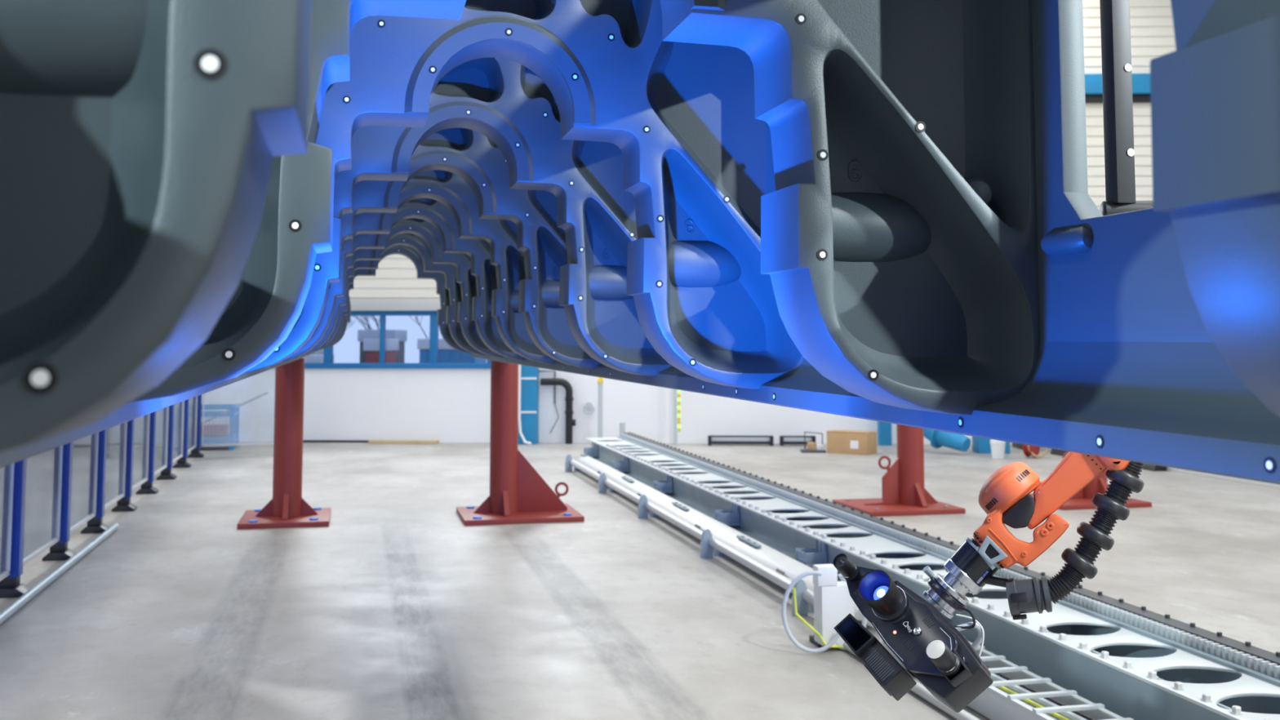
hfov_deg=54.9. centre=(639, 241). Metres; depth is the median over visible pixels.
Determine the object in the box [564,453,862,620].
cable trunking
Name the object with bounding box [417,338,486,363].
storage container
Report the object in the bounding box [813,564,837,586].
socket
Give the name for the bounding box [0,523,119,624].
pipe
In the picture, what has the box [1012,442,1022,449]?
crate
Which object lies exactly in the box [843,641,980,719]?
conduit pipe
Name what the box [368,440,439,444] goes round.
wooden plank
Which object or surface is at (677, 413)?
post
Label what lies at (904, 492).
support stand
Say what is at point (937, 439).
duct
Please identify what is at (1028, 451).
hose reel
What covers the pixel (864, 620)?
cable
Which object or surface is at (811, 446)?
carton
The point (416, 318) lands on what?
bare tree
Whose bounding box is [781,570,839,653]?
cable
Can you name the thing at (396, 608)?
floor
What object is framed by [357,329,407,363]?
storage container
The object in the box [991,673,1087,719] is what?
power cable
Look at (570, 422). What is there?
drain pipe
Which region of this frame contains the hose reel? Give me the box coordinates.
[1022,444,1048,457]
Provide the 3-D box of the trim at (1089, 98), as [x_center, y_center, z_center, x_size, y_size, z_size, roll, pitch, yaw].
[-1.433,-2.170,19.337,23.500,0.120,0.060,0,-5,2]
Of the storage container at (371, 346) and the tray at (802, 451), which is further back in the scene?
the storage container at (371, 346)
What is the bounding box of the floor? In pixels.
[0,441,1279,719]
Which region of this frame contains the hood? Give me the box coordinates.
[833,613,877,663]
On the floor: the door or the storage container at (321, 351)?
the door
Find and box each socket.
[583,401,594,414]
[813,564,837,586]
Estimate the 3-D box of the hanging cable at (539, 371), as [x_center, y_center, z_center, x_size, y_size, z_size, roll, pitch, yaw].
[-1.404,2.469,18.999,0.316,0.965,0.027,0,-5,3]
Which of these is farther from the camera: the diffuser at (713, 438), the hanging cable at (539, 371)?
the hanging cable at (539, 371)
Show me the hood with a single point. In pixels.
(861, 642)
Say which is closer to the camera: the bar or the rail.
the rail
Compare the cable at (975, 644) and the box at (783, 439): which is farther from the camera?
the box at (783, 439)
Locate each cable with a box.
[538,370,559,433]
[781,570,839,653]
[835,573,866,650]
[954,605,975,629]
[955,613,984,657]
[955,622,984,649]
[985,664,1097,719]
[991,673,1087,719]
[992,680,1069,719]
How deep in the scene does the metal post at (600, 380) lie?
18.28 m
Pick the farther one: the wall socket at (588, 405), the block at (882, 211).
the wall socket at (588, 405)
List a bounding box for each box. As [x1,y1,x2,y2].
[349,298,440,311]
[707,435,773,445]
[779,435,815,445]
[808,564,854,647]
[826,430,876,454]
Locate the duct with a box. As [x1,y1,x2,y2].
[923,428,970,452]
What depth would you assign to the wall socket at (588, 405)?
18.92 m
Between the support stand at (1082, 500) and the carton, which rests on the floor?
the support stand at (1082, 500)
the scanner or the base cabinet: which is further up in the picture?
the base cabinet
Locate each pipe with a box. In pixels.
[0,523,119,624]
[540,377,576,444]
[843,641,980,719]
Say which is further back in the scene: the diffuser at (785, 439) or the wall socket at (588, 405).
the wall socket at (588, 405)
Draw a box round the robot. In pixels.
[922,0,1152,619]
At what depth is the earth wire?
6.29 m
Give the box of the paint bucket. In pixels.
[990,439,1005,458]
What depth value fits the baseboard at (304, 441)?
19.09 m
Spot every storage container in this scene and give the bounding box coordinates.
[303,354,333,363]
[312,348,324,354]
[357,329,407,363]
[363,338,399,363]
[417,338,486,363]
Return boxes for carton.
[807,441,815,449]
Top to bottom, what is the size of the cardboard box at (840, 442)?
0.305 m
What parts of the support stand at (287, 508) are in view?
plate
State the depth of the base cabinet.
17.25 m
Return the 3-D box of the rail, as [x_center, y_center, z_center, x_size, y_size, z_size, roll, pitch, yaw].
[1.229,2.110,8.817,0.700,0.376,15.300,1,-5,-13]
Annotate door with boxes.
[517,364,538,444]
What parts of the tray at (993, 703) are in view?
rail, rail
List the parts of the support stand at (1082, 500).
bracing plate, plate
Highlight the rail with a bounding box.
[580,431,1279,719]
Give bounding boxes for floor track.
[1040,447,1279,489]
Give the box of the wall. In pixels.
[201,7,1171,444]
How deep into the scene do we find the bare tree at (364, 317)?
43.39 m
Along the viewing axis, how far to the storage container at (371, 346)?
29.26 m
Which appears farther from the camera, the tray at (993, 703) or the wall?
the wall
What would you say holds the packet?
on the tray at (802, 451)
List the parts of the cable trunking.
splice plate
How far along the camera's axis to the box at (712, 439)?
18.57 m
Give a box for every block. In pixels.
[0,0,1279,484]
[200,423,228,436]
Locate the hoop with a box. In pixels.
[804,431,822,448]
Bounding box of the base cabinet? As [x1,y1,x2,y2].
[972,435,1009,453]
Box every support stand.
[236,357,330,529]
[456,360,584,525]
[832,424,965,516]
[1028,451,1151,510]
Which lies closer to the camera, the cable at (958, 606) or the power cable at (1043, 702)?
the cable at (958, 606)
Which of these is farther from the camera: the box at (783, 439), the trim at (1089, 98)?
the trim at (1089, 98)
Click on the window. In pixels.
(433, 331)
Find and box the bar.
[201,391,268,423]
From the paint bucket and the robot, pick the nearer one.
the robot
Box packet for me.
[815,444,823,449]
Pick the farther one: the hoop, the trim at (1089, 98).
the trim at (1089, 98)
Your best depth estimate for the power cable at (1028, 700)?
5.07 m
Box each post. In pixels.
[597,377,603,437]
[619,422,625,436]
[673,389,680,444]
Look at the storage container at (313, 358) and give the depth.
30.28 m
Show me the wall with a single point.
(444, 405)
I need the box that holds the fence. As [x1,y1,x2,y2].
[0,393,273,598]
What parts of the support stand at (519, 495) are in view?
plate, bracing plate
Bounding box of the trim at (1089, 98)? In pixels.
[1084,93,1151,102]
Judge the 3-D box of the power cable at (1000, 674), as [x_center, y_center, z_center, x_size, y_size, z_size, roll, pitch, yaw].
[1.749,1.890,4.965,0.040,0.030,2.750,1,-5,-13]
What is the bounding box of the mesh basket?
[200,404,239,450]
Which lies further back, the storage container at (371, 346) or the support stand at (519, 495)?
the storage container at (371, 346)
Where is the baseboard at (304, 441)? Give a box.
[302,440,369,442]
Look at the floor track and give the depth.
14.42 m
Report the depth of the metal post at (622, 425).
18.23 m
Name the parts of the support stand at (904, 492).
bracing plate, plate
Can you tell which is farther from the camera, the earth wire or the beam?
the beam
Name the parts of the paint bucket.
bucket lid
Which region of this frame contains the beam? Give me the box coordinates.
[1084,73,1150,94]
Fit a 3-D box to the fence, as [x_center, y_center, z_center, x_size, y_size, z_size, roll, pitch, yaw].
[-4.113,1.374,11.209,1.395,2.220,12.205,1,-5,-13]
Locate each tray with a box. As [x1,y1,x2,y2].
[800,448,826,453]
[883,641,1133,719]
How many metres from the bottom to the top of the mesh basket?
0.620 m
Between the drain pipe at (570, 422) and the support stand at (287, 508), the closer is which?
the support stand at (287, 508)
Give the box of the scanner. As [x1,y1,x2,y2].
[833,553,992,712]
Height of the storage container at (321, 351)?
1.450 m
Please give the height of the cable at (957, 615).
0.145 m
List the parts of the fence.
clear panel, panel frame, fence post, clear panel, panel frame, fence post, clear panel, panel frame, fence post, clear panel, panel frame, fence post, clear panel, panel frame, fence post, clear panel, panel frame, fence post, clear panel, panel frame, fence post, clear panel, panel frame, fence post, panel frame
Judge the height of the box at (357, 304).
0.190 m
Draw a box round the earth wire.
[792,587,844,648]
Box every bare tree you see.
[352,315,379,329]
[408,315,427,338]
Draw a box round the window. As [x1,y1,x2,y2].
[304,311,490,368]
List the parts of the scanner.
glass, plate, glass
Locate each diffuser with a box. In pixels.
[711,436,769,441]
[783,437,812,441]
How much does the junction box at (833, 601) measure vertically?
0.430 m
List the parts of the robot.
clamp lever, flange plate, bracket arm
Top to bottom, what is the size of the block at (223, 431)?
0.160 m

